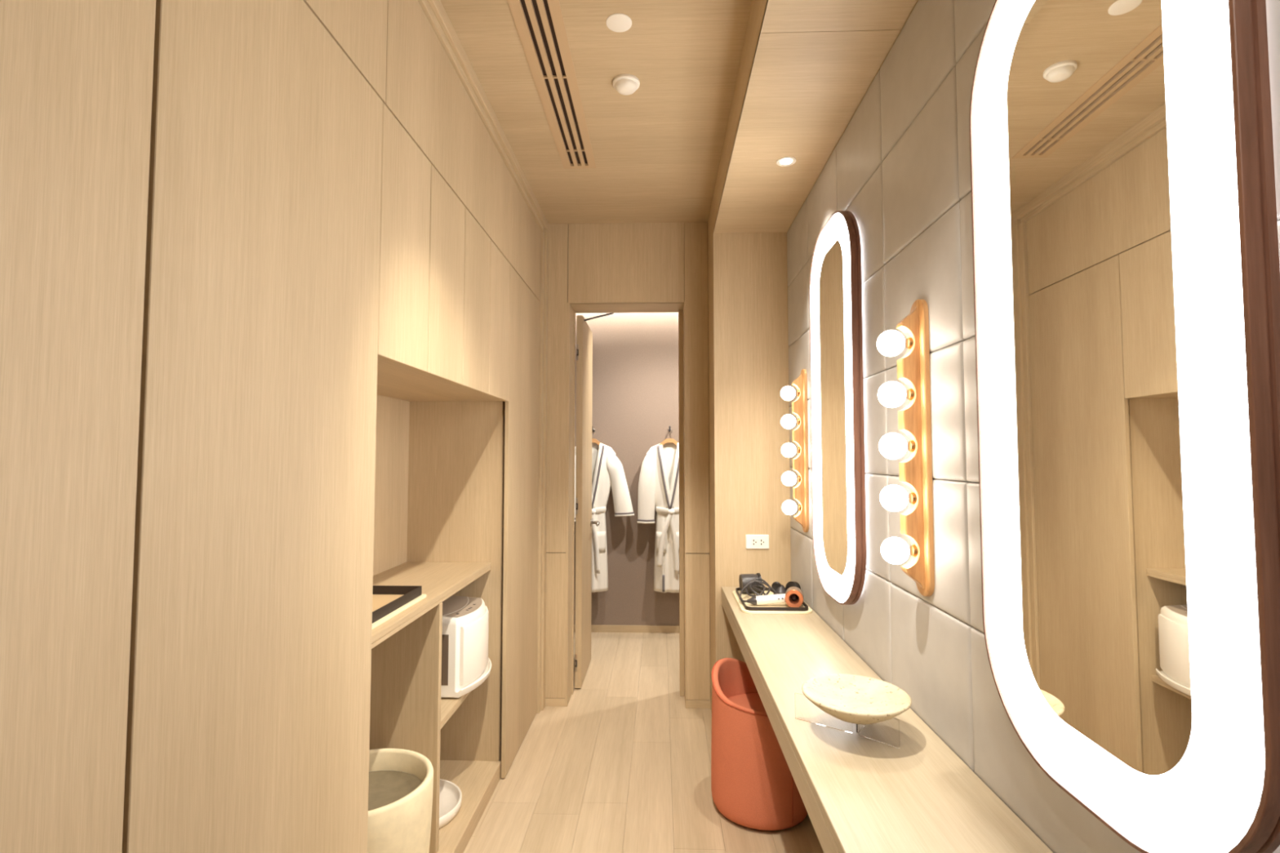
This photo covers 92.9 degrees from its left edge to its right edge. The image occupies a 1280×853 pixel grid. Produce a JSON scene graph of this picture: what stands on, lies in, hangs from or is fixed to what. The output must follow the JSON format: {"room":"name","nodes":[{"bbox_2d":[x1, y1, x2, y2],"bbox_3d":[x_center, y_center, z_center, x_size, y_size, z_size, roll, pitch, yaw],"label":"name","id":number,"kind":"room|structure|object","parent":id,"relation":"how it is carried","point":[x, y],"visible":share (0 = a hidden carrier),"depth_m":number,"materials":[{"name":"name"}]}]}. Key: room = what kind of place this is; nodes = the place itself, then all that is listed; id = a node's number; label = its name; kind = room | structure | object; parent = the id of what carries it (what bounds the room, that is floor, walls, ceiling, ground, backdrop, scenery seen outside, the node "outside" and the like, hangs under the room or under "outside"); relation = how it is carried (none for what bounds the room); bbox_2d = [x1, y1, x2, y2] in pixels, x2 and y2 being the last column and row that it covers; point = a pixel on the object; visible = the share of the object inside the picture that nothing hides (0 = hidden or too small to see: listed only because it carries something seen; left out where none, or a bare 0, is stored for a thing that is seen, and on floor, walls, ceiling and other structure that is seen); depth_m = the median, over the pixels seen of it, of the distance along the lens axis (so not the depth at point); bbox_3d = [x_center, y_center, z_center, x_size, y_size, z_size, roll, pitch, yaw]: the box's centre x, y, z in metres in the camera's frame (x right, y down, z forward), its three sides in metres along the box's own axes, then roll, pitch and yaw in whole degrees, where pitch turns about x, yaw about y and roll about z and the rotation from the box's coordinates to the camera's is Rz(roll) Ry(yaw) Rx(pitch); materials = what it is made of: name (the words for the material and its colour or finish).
{"room":"changing room","nodes":[
{"label":"changing room","id":0,"kind":"room"},
{"bbox_2d":[302,0,540,301],"bbox_3d":[-0.922,0.092,1.369,0.563,2.790,4.880,0,-3,2],"label":"wall","id":1,"kind":"structure","parent":0,"point":[393,45],"depth_m":1.86,"materials":[{"name":"brown wood"}]},
{"bbox_2d":[377,102,510,401],"bbox_3d":[-0.847,-0.459,2.139,0.463,0.631,1.277,0,-3,2],"label":"upper cabinet","id":2,"kind":"object","parent":1,"relation":"attached to","point":[444,285],"visible":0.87,"depth_m":1.85,"materials":[{"name":"brown wood"}]},
{"bbox_2d":[417,0,548,231],"bbox_3d":[-0.640,-1.268,1.341,0.047,0.076,4.510,0,-3,2],"label":"trim","id":3,"kind":"structure","parent":1,"relation":"attached to","point":[434,11],"depth_m":2.23,"materials":[{"name":"brown wood"}]},
{"bbox_2d":[536,228,548,713],"bbox_3d":[-0.570,0.218,3.475,0.057,2.742,0.097,0,-3,2],"label":"wall panel","id":4,"kind":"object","parent":1,"relation":"attached to","point":[541,609],"depth_m":3.46,"materials":[{"name":"brown wood"}]},
{"bbox_2d":[440,0,752,223],"bbox_3d":[-0.430,-1.343,1.422,1.548,0.080,4.880,0,-3,2],"label":"ceiling","id":5,"kind":"structure","parent":0,"point":[657,148],"depth_m":2.33,"materials":[{"name":"brown wood"}]},
{"bbox_2d":[506,0,596,168],"bbox_3d":[-0.329,-1.322,1.611,0.155,0.063,2.573,0,-3,2],"label":"ceiling vent","id":6,"kind":"object","parent":5,"relation":"in","point":[515,6],"visible":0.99,"depth_m":2.19,"materials":[{"name":"beige paint"}]},
{"bbox_2d":[605,13,631,32],"bbox_3d":[-0.066,-1.276,1.925,0.082,0.004,0.082,0,-3,2],"label":"sprinkler cover","id":7,"kind":"object","parent":5,"relation":"attached to","point":[619,23],"visible":1,"depth_m":1.92,"materials":[{"name":"white plastic"}]},
{"bbox_2d":[612,74,639,95],"bbox_3d":[-0.051,-1.246,2.231,0.100,0.034,0.100,0,-3,2],"label":"smoke detector","id":8,"kind":"object","parent":5,"relation":"attached to","point":[624,84],"visible":1,"depth_m":2.21,"materials":[{"name":"white plastic"}]},
{"bbox_2d":[573,312,679,625],"bbox_3d":[0.121,0.238,4.998,2.200,2.850,0.050,0,-3,2],"label":"wall","id":9,"kind":"structure","parent":0,"point":[635,355],"depth_m":4.99,"materials":[{"name":"paint"}]},
{"bbox_2d":[573,624,679,632],"bbox_3d":[0.120,1.633,4.899,2.200,0.055,0.012,0,-3,2],"label":"baseboard","id":10,"kind":"structure","parent":9,"relation":"attached to","point":[600,628],"depth_m":4.90,"materials":[{"name":"brown wood"}]},
{"bbox_3d":[0.240,0.020,4.918,0.020,0.042,0.122,0,-3,2],"label":"peg","id":11,"kind":"object","parent":9,"relation":"attached to","visible":0},
{"bbox_2d":[658,428,677,445],"bbox_3d":[0.239,0.105,4.884,0.220,0.182,0.022,0,-3,2],"label":"clothes hanger","id":12,"kind":"object","parent":11,"relation":"hanging from","point":[668,440],"visible":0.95,"depth_m":4.87,"materials":[{"name":"brown wood"}]},
{"bbox_2d":[636,442,679,592],"bbox_3d":[0.242,0.712,4.838,0.536,1.184,0.137,0,-3,2],"label":"bathrobe","id":13,"kind":"object","parent":12,"relation":"hanging from","point":[659,477],"visible":0.72,"depth_m":4.82,"materials":[{"name":"white fabric"}]},
{"bbox_3d":[-0.383,0.021,4.940,0.020,0.042,0.122,0,-3,2],"label":"peg","id":14,"kind":"object","parent":9,"relation":"attached to","visible":0},
{"bbox_2d":[591,428,600,445],"bbox_3d":[-0.385,0.106,4.906,0.220,0.182,0.022,0,-3,2],"label":"clothes hanger","id":15,"kind":"object","parent":14,"relation":"hanging from","point":[595,441],"visible":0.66,"depth_m":4.89,"materials":[{"name":"brown wood"}]},
{"bbox_2d":[574,442,634,592],"bbox_3d":[-0.354,0.713,4.859,0.621,1.184,0.131,0,-3,2],"label":"bathrobe","id":16,"kind":"object","parent":15,"relation":"hanging from","point":[607,470],"visible":0.56,"depth_m":4.84,"materials":[{"name":"white fabric"}]},
{"bbox_2d":[545,222,711,708],"bbox_3d":[-0.086,0.202,3.644,0.978,2.790,0.271,0,-3,2],"label":"wall","id":17,"kind":"structure","parent":0,"point":[611,262],"depth_m":3.54,"materials":[{"name":"brown wood"}]},
{"bbox_2d":[564,301,686,708],"bbox_3d":[-0.069,0.440,3.892,0.688,2.339,0.792,0,-3,2],"label":"door","id":18,"kind":"structure","parent":17,"relation":"in","point":[583,601],"depth_m":3.70,"materials":[{"name":"brown wood"}]},
{"bbox_2d":[463,631,823,852],"bbox_3d":[0.017,1.539,1.893,2.400,0.050,6.130,0,-3,2],"label":"floor","id":19,"kind":"structure","parent":0,"point":[624,766],"depth_m":2.68,"materials":[{"name":"brown wood"}]},
{"bbox_2d":[0,0,382,852],"bbox_3d":[-0.910,0.283,0.243,0.463,2.298,2.440,0,-3,2],"label":"tall cabinet","id":20,"kind":"object","parent":19,"relation":"on","point":[190,190],"visible":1,"depth_m":0.87,"materials":[{"name":"brown wood"}]},
{"bbox_2d":[368,357,503,852],"bbox_3d":[-0.865,0.680,2.095,0.457,1.685,1.302,0,-3,2],"label":"open shelf unit","id":21,"kind":"object","parent":19,"relation":"on","point":[438,474],"visible":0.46,"depth_m":2.66,"materials":[{"name":"brown wood"}]},
{"bbox_2d":[371,585,426,630],"bbox_3d":[-0.880,0.547,1.822,0.295,0.039,0.510,0,-3,2],"label":"serving tray","id":22,"kind":"object","parent":21,"relation":"on","point":[388,601],"visible":0.31,"depth_m":1.96,"materials":[{"name":"beige paint"}]},
{"bbox_2d":[367,748,433,852],"bbox_3d":[-0.825,1.244,1.803,0.398,0.388,0.398,0,-3,2],"label":"waste bin","id":23,"kind":"object","parent":21,"relation":"on","point":[401,784],"visible":0.38,"depth_m":1.79,"materials":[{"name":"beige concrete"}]},
{"bbox_2d":[439,778,462,828],"bbox_3d":[-0.850,1.441,2.301,0.336,0.044,0.336,0,-3,2],"label":"round dish","id":24,"kind":"object","parent":21,"relation":"on","point":[450,794],"visible":0.23,"depth_m":2.35,"materials":[{"name":"white ceramic"}]},
{"bbox_2d":[440,595,491,697],"bbox_3d":[-0.818,0.886,2.508,0.391,0.326,0.371,0,-3,2],"label":"toaster","id":25,"kind":"object","parent":21,"relation":"on","point":[466,664],"visible":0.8,"depth_m":2.37,"materials":[{"name":"white plastic"}]},
{"bbox_2d":[440,634,448,685],"bbox_3d":[-0.856,0.891,2.325,0.248,0.190,0.002,0,-3,2],"label":"vent","id":26,"kind":"object","parent":25,"relation":"attached to","point":[445,637],"depth_m":2.32,"materials":[{"name":"brown"}]},
{"bbox_2d":[454,657,491,697],"bbox_3d":[-0.660,1.024,2.496,0.076,0.030,0.371,0,-3,2],"label":"drip tray","id":27,"kind":"object","parent":25,"relation":"on","point":[461,689],"depth_m":2.39,"materials":[{"name":"white plastic"}]},
{"bbox_2d":[498,264,540,777],"bbox_3d":[-0.813,0.421,3.079,0.463,2.298,0.688,0,-3,2],"label":"wall panel","id":28,"kind":"object","parent":19,"relation":"on","point":[520,432],"visible":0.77,"depth_m":2.95,"materials":[{"name":"brown wood"}]},
{"bbox_2d":[711,657,808,831],"bbox_3d":[0.489,1.267,2.479,0.396,0.550,0.396,0,-3,2],"label":"tub chair","id":29,"kind":"object","parent":19,"relation":"on","point":[753,785],"visible":0.62,"depth_m":2.31,"materials":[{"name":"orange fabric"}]},
{"bbox_2d":[707,232,791,712],"bbox_3d":[0.632,0.286,3.438,0.472,2.602,0.625,0,-3,2],"label":"wall","id":30,"kind":"structure","parent":0,"point":[748,286],"depth_m":3.15,"materials":[{"name":"brown wood"}]},
{"bbox_2d":[745,534,768,549],"bbox_3d":[0.600,0.589,3.106,0.118,0.072,0.011,0,-3,2],"label":"wall socket","id":31,"kind":"object","parent":30,"relation":"attached to","point":[752,541],"visible":1,"depth_m":3.10,"materials":[{"name":"white plastic"}]},
{"bbox_2d":[707,0,918,255],"bbox_3d":[0.559,-1.244,1.384,0.472,0.280,4.880,0,-3,2],"label":"ceiling","id":32,"kind":"structure","parent":0,"point":[806,68],"depth_m":1.99,"materials":[{"name":"brown wood"}]},
{"bbox_2d":[776,156,795,166],"bbox_3d":[0.581,-1.052,2.416,0.076,0.004,0.076,0,-3,2],"label":"recessed light","id":33,"kind":"object","parent":32,"relation":"in","point":[785,161],"visible":1,"depth_m":2.41,"materials":[{"name":"white glass"}]},
{"bbox_2d":[786,0,1279,852],"bbox_3d":[0.741,0.171,1.052,0.090,2.600,4.167,0,-3,2],"label":"wall","id":34,"kind":"structure","parent":0,"point":[900,165],"depth_m":1.47,"materials":[{"name":"grey tile"}]},
{"bbox_2d":[780,368,808,532],"bbox_3d":[0.700,0.108,2.771,0.111,0.742,0.084,0,-3,2],"label":"wall sconce","id":35,"kind":"object","parent":34,"relation":"attached to","point":[799,406],"visible":1,"depth_m":2.75,"materials":[{"name":"brown wood"}]},
{"bbox_2d":[808,210,866,604],"bbox_3d":[0.716,-0.069,2.230,0.041,1.385,0.555,0,-3,2],"label":"vanity mirror","id":36,"kind":"object","parent":34,"relation":"attached to","point":[835,291],"visible":1,"depth_m":2.15,"materials":[{"name":"white glass"}]},
{"bbox_2d":[721,586,1053,852],"bbox_3d":[0.520,0.760,1.026,0.351,0.088,4.150,0,-3,2],"label":"countertop","id":37,"kind":"structure","parent":34,"relation":"attached to","point":[859,793],"depth_m":1.29,"materials":[{"name":"brown wood"}]},
{"bbox_2d":[732,587,812,613],"bbox_3d":[0.591,0.788,2.771,0.300,0.024,0.420,0,-3,2],"label":"serving tray","id":38,"kind":"object","parent":37,"relation":"on","point":[777,608],"visible":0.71,"depth_m":2.59,"materials":[{"name":"beige paint"}]},
{"bbox_2d":[738,573,762,593],"bbox_3d":[0.530,0.749,2.910,0.097,0.095,0.093,0,-3,-3],"label":"attachment","id":39,"kind":"object","parent":38,"relation":"on","point":[744,579],"visible":0.67,"depth_m":2.88,"materials":[{"name":"grey plastic"}]},
{"bbox_2d":[738,577,803,607],"bbox_3d":[0.590,0.747,2.735,0.279,0.085,0.221,-1,-3,13],"label":"hair dryer","id":40,"kind":"object","parent":38,"relation":"on","point":[793,597],"visible":0.99,"depth_m":2.65,"materials":[{"name":"brown paint"}]},
{"bbox_2d":[771,582,786,594],"bbox_3d":[0.659,0.759,2.846,0.068,0.068,0.068,2,-3,-37],"label":"attachment","id":41,"kind":"object","parent":38,"relation":"on","point":[780,588],"visible":0.75,"depth_m":2.83,"materials":[{"name":"grey plastic"}]},
{"bbox_2d":[785,581,800,590],"bbox_3d":[0.714,0.758,2.834,0.045,0.072,0.070,2,-4,-38],"label":"attachment","id":42,"kind":"object","parent":38,"relation":"on","point":[791,584],"visible":0.49,"depth_m":2.83,"materials":[{"name":"black plastic"}]},
{"bbox_2d":[795,692,899,748],"bbox_3d":[0.493,0.705,1.465,0.204,0.064,0.155,0,-3,2],"label":"stand","id":43,"kind":"object","parent":37,"relation":"on","point":[887,732],"visible":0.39,"depth_m":1.47,"materials":[{"name":"clear plastic"}]},
{"bbox_2d":[801,674,911,724],"bbox_3d":[0.517,0.668,1.460,0.249,0.060,0.249,0,-3,2],"label":"bowl","id":44,"kind":"object","parent":43,"relation":"on","point":[848,698],"visible":1,"depth_m":1.47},
{"bbox_2d":[876,299,934,596],"bbox_3d":[0.657,0.049,1.526,0.111,0.742,0.084,0,-3,2],"label":"wall sconce","id":45,"kind":"object","parent":34,"relation":"attached to","point":[915,470],"visible":1,"depth_m":1.50,"materials":[{"name":"brown wood"}]},
{"bbox_2d":[905,337,913,349],"bbox_3d":[0.685,-0.210,1.538,0.016,0.030,0.030,0,-3,2],"label":"socket","id":46,"kind":"object","parent":45,"relation":"attached to","point":[909,340],"depth_m":1.53,"materials":[{"name":"gold metal"}]},
{"bbox_2d":[906,388,915,399],"bbox_3d":[0.685,-0.081,1.531,0.016,0.030,0.030,0,-3,2],"label":"socket","id":47,"kind":"object","parent":45,"relation":"attached to","point":[911,392],"depth_m":1.52,"materials":[{"name":"gold metal"}]},
{"bbox_2d":[907,440,915,452],"bbox_3d":[0.685,0.049,1.525,0.016,0.030,0.030,0,-3,2],"label":"socket","id":48,"kind":"object","parent":45,"relation":"attached to","point":[912,443],"depth_m":1.52,"materials":[{"name":"gold metal"}]},
{"bbox_2d":[908,492,916,504],"bbox_3d":[0.685,0.179,1.519,0.016,0.030,0.030,0,-3,2],"label":"socket","id":49,"kind":"object","parent":45,"relation":"attached to","point":[913,495],"depth_m":1.51,"materials":[{"name":"gold metal"}]},
{"bbox_2d":[910,544,918,556],"bbox_3d":[0.685,0.309,1.512,0.016,0.030,0.030,0,-3,2],"label":"socket","id":50,"kind":"object","parent":45,"relation":"attached to","point":[913,548],"depth_m":1.50,"materials":[{"name":"gold metal"}]},
{"bbox_2d":[969,0,1279,852],"bbox_3d":[0.671,-0.133,0.917,0.041,1.385,0.555,0,-3,2],"label":"vanity mirror","id":51,"kind":"object","parent":34,"relation":"attached to","point":[1126,269],"visible":1,"depth_m":0.81,"materials":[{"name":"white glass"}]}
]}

